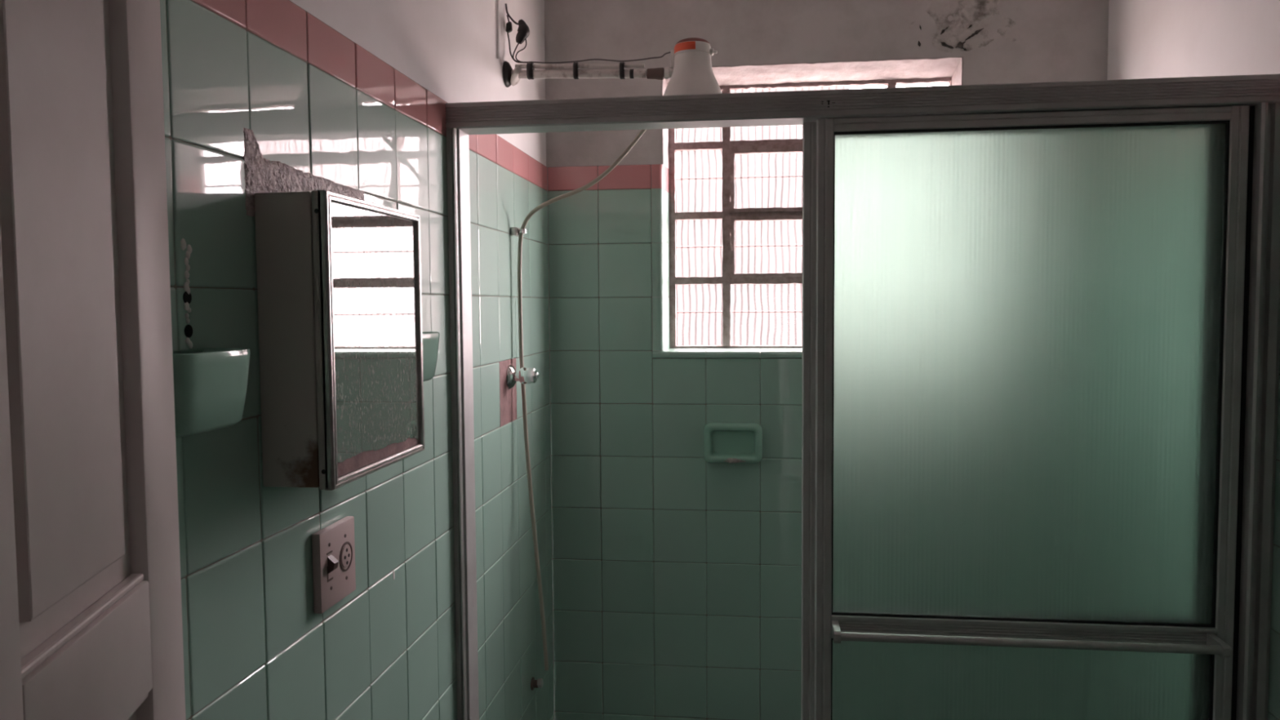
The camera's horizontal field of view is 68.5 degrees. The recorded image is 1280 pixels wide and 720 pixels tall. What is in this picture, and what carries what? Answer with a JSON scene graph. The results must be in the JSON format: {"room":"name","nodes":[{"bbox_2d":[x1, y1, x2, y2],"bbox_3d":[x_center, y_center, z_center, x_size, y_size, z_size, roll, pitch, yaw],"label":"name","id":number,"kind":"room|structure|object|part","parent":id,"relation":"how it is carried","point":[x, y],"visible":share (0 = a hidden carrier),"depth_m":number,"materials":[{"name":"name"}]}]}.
{"room":"bathroom","nodes":[
{"label":"bathroom","id":0,"kind":"room"},
{"bbox_2d":[160,0,554,719],"bbox_3d":[-0.484,0.129,1.332,0.124,2.550,2.730,0,3,7],"label":"wall","id":1,"kind":"structure","parent":0,"point":[348,98],"depth_m":1.42,"materials":[{"name":"green tile"}]},
{"bbox_2d":[0,0,186,719],"bbox_3d":[-0.341,0.402,0.479,0.036,2.078,0.616,-1,3,-10],"label":"door","id":2,"kind":"structure","parent":1,"relation":"in","point":[91,628],"depth_m":0.60,"materials":[{"name":"white paint"}]},
{"bbox_3d":[-0.367,-0.169,0.579,0.022,0.678,0.196,-1,3,-10],"label":"panel","id":3,"kind":"part","parent":2,"relation":"part of","materials":[{"name":"white paint"}]},
{"bbox_3d":[-0.357,-0.170,0.580,0.009,0.678,0.196,-1,3,-10],"label":"panel moulding","id":4,"kind":"part","parent":2,"relation":"part of","materials":[{"name":"white paint"}]},
{"bbox_3d":[-0.362,0.538,0.620,0.022,0.575,0.196,-1,3,-10],"label":"panel","id":5,"kind":"part","parent":2,"relation":"part of","materials":[{"name":"white paint"}]},
{"bbox_3d":[-0.352,0.538,0.622,0.009,0.575,0.196,-1,3,-10],"label":"panel moulding","id":6,"kind":"part","parent":2,"relation":"part of","materials":[{"name":"white paint"}]},
{"bbox_2d":[172,347,250,437],"bbox_3d":[-0.444,0.035,0.941,0.063,0.088,0.131,0,3,7],"label":"soap dish","id":7,"kind":"object","parent":1,"relation":"attached to","point":[211,384],"visible":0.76,"depth_m":0.92,"materials":[{"name":"green ceramic"}]},
{"bbox_2d":[311,515,355,613],"bbox_3d":[-0.417,0.281,1.301,0.022,0.108,0.108,0,3,7],"label":"switch plate","id":8,"kind":"object","parent":1,"relation":"attached to","point":[333,546],"visible":1,"depth_m":1.28,"materials":[{"name":"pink plastic"}]},
{"bbox_2d":[339,541,352,571],"bbox_3d":[-0.415,0.276,1.323,0.006,0.041,0.041,0,3,7],"label":"socket","id":9,"kind":"object","parent":8,"relation":"attached to","point":[345,547],"depth_m":1.32,"materials":[{"name":"grey plastic"}]},
{"bbox_2d":[254,190,424,490],"bbox_3d":[-0.387,-0.030,1.254,0.092,0.351,0.306,0,3,7],"label":"medicine cabinet","id":10,"kind":"object","parent":1,"relation":"attached to","point":[340,298],"visible":1,"depth_m":1.12,"materials":[{"name":"metal"}]},
{"bbox_3d":[-0.355,-0.030,1.250,0.013,0.351,0.305,0,3,7],"label":"door","id":11,"kind":"part","parent":10,"relation":"part of","materials":[{"name":"paint"}]},
{"bbox_3d":[-0.347,-0.030,1.250,0.011,0.351,0.305,0,3,7],"label":"mirror frame","id":12,"kind":"part","parent":10,"relation":"part of","materials":[{"name":"silver metal"}]},
{"bbox_2d":[330,202,419,462],"bbox_3d":[-0.347,-0.033,1.249,0.002,0.322,0.281,0,3,7],"label":"mirror","id":13,"kind":"object","parent":10,"relation":"attached to","point":[375,248],"depth_m":1.23,"materials":[{"name":"white mirror"}]},
{"bbox_2d":[422,331,439,381],"bbox_3d":[-0.369,-0.004,1.529,0.061,0.081,0.131,0,3,7],"label":"soap dish","id":14,"kind":"object","parent":1,"relation":"attached to","point":[430,339],"visible":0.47,"depth_m":1.53,"materials":[{"name":"green ceramic"}]},
{"bbox_2d":[496,0,499,58],"bbox_3d":[-0.324,-0.915,2.128,0.006,0.460,0.011,0,3,7],"label":"cable","id":15,"kind":"object","parent":1,"relation":"attached to","point":[497,1],"visible":1,"depth_m":2.13,"materials":[{"name":"grey plastic"}]},
{"bbox_2d":[510,226,526,235],"bbox_3d":[-0.290,-0.309,2.257,0.036,0.019,0.026,0,3,7],"label":"clip","id":16,"kind":"object","parent":1,"relation":"attached to","point":[514,231],"visible":1,"depth_m":2.25,"materials":[{"name":"silver metal"}]},
{"bbox_2d":[506,364,538,389],"bbox_3d":[-0.278,0.040,2.238,0.072,0.058,0.058,0,3,7],"label":"shower valve","id":17,"kind":"object","parent":1,"relation":"attached to","point":[526,375],"visible":1,"depth_m":2.22,"materials":[{"name":"silver metal"}]},
{"bbox_3d":[-0.264,0.038,2.238,0.045,0.039,0.039,0,3,7],"label":"handle","id":18,"kind":"part","parent":17,"relation":"part of","materials":[{"name":"silver metal"}]},
{"bbox_2d":[530,676,543,690],"bbox_3d":[-0.269,0.848,2.461,0.031,0.034,0.034,0,3,7],"label":"pipe stub","id":19,"kind":"object","parent":1,"relation":"attached to","point":[538,683],"visible":1,"depth_m":2.45,"materials":[{"name":"silver"}]},
{"bbox_2d":[502,61,664,87],"bbox_3d":[-0.130,-0.673,2.194,0.375,0.060,0.060,0,3,7],"label":"pipe","id":20,"kind":"object","parent":1,"relation":"attached to","point":[510,77],"visible":1,"depth_m":2.19,"materials":[{"name":"white plastic"}]},
{"bbox_2d":[663,37,721,95],"bbox_3d":[0.122,-0.657,2.163,0.143,0.158,0.143,0,3,7],"label":"shower","id":21,"kind":"object","parent":20,"relation":"attached to","point":[691,72],"visible":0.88,"depth_m":2.12,"materials":[{"name":"white plastic"}]},
{"bbox_2d":[517,129,646,671],"bbox_3d":[-0.106,0.077,2.257,0.376,1.375,0.013,0,3,7],"label":"shower hose","id":22,"kind":"object","parent":21,"relation":"attached to","point":[640,134],"visible":0.91,"depth_m":2.27,"materials":[{"name":"beige"}]},
{"bbox_3d":[0.168,-0.704,2.148,0.017,0.016,0.016,0,3,7],"label":"selector knob","id":23,"kind":"part","parent":21,"relation":"part of","materials":[{"name":"white plastic"}]},
{"bbox_2d":[505,3,670,63],"bbox_3d":[-0.121,-0.764,2.188,0.394,0.145,0.029,0,3,7],"label":"wire","id":24,"kind":"object","parent":1,"relation":"attached to","point":[523,31],"visible":1,"depth_m":2.20,"materials":[{"name":"grey"}]},
{"bbox_2d":[544,0,1108,719],"bbox_3d":[0.491,0.044,2.663,1.725,2.550,0.182,0,3,7],"label":"wall","id":25,"kind":"structure","parent":0,"point":[677,574],"depth_m":2.64,"materials":[{"name":"tile"}]},
{"bbox_2d":[703,422,762,463],"bbox_3d":[0.257,0.231,2.605,0.163,0.112,0.040,0,3,7],"label":"soap dish","id":26,"kind":"object","parent":25,"relation":"attached to","point":[723,442],"visible":1,"depth_m":2.60,"materials":[{"name":"green ceramic"}]},
{"bbox_2d":[668,77,951,348],"bbox_3d":[0.475,-0.421,2.678,0.799,0.779,0.067,0,3,7],"label":"window","id":27,"kind":"structure","parent":25,"relation":"in","point":[729,215],"depth_m":2.68,"materials":[{"name":"glass"}]},
{"bbox_3d":[0.475,-0.421,2.659,0.437,0.373,0.022,0,3,7],"label":"pivot sash","id":28,"kind":"part","parent":27,"relation":"part of","materials":[{"name":"glass"}]},
{"bbox_2d":[1106,0,1279,719],"bbox_3d":[1.106,0.129,1.132,0.121,2.550,2.730,0,3,7],"label":"wall","id":29,"kind":"structure","parent":0,"point":[1147,38],"depth_m":1.90,"materials":[{"name":"white paint"}]},
{"bbox_3d":[0.223,1.501,0.477,3.300,0.100,4.750,0,3,7],"label":"floor","id":30,"kind":"structure","parent":0,"visible":0},
{"bbox_3d":[0.385,1.321,1.824,1.485,0.100,0.100,0,3,7],"label":"trim","id":31,"kind":"structure","parent":30,"relation":"on","visible":0},
{"bbox_2d":[445,73,1279,719],"bbox_3d":[0.378,0.391,1.770,1.485,1.762,0.078,0,3,7],"label":"shower door frame","id":32,"kind":"structure","parent":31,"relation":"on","point":[1261,306],"depth_m":1.67,"materials":[{"name":"metal"}]},
{"bbox_2d":[800,121,816,719],"bbox_3d":[0.676,0.409,1.748,0.741,1.700,0.026,0,3,7],"label":"sliding door","id":33,"kind":"structure","parent":32,"relation":"attached to","point":[809,129],"depth_m":1.77,"materials":[{"name":"metal"}]},
{"bbox_3d":[0.373,-0.465,1.724,1.485,0.048,0.070,0,3,7],"label":"rail","id":34,"kind":"part","parent":32,"relation":"part of","materials":[{"name":"metal"}]},
{"bbox_2d":[813,105,1249,719],"bbox_3d":[0.688,0.412,1.690,0.732,1.700,0.082,0,3,7],"label":"sliding door","id":35,"kind":"structure","parent":32,"relation":"attached to","point":[1029,326],"depth_m":1.70,"materials":[{"name":"glass"}]},
{"bbox_3d":[0.695,0.863,1.746,0.670,0.686,0.004,0,3,7],"label":"glass pane","id":36,"kind":"part","parent":35,"relation":"part of","materials":[{"name":"green glass"}]},
{"bbox_3d":[0.692,0.498,1.723,0.672,0.042,0.026,0,3,7],"label":"rail","id":37,"kind":"part","parent":35,"relation":"part of","materials":[{"name":"metal"}]},
{"bbox_3d":[0.686,-0.426,1.671,0.672,0.024,0.022,0,3,7],"label":"rail","id":38,"kind":"part","parent":35,"relation":"part of","materials":[{"name":"metal"}]},
{"label":"outside","id":39,"kind":"structure","parent":0,"visible":0},
{"bbox_2d":[675,86,849,346],"bbox_3d":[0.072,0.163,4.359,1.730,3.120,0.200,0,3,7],"label":"window glass","id":40,"kind":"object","parent":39,"point":[784,328],"depth_m":4.17,"materials":[{"name":"glass"}]}
]}

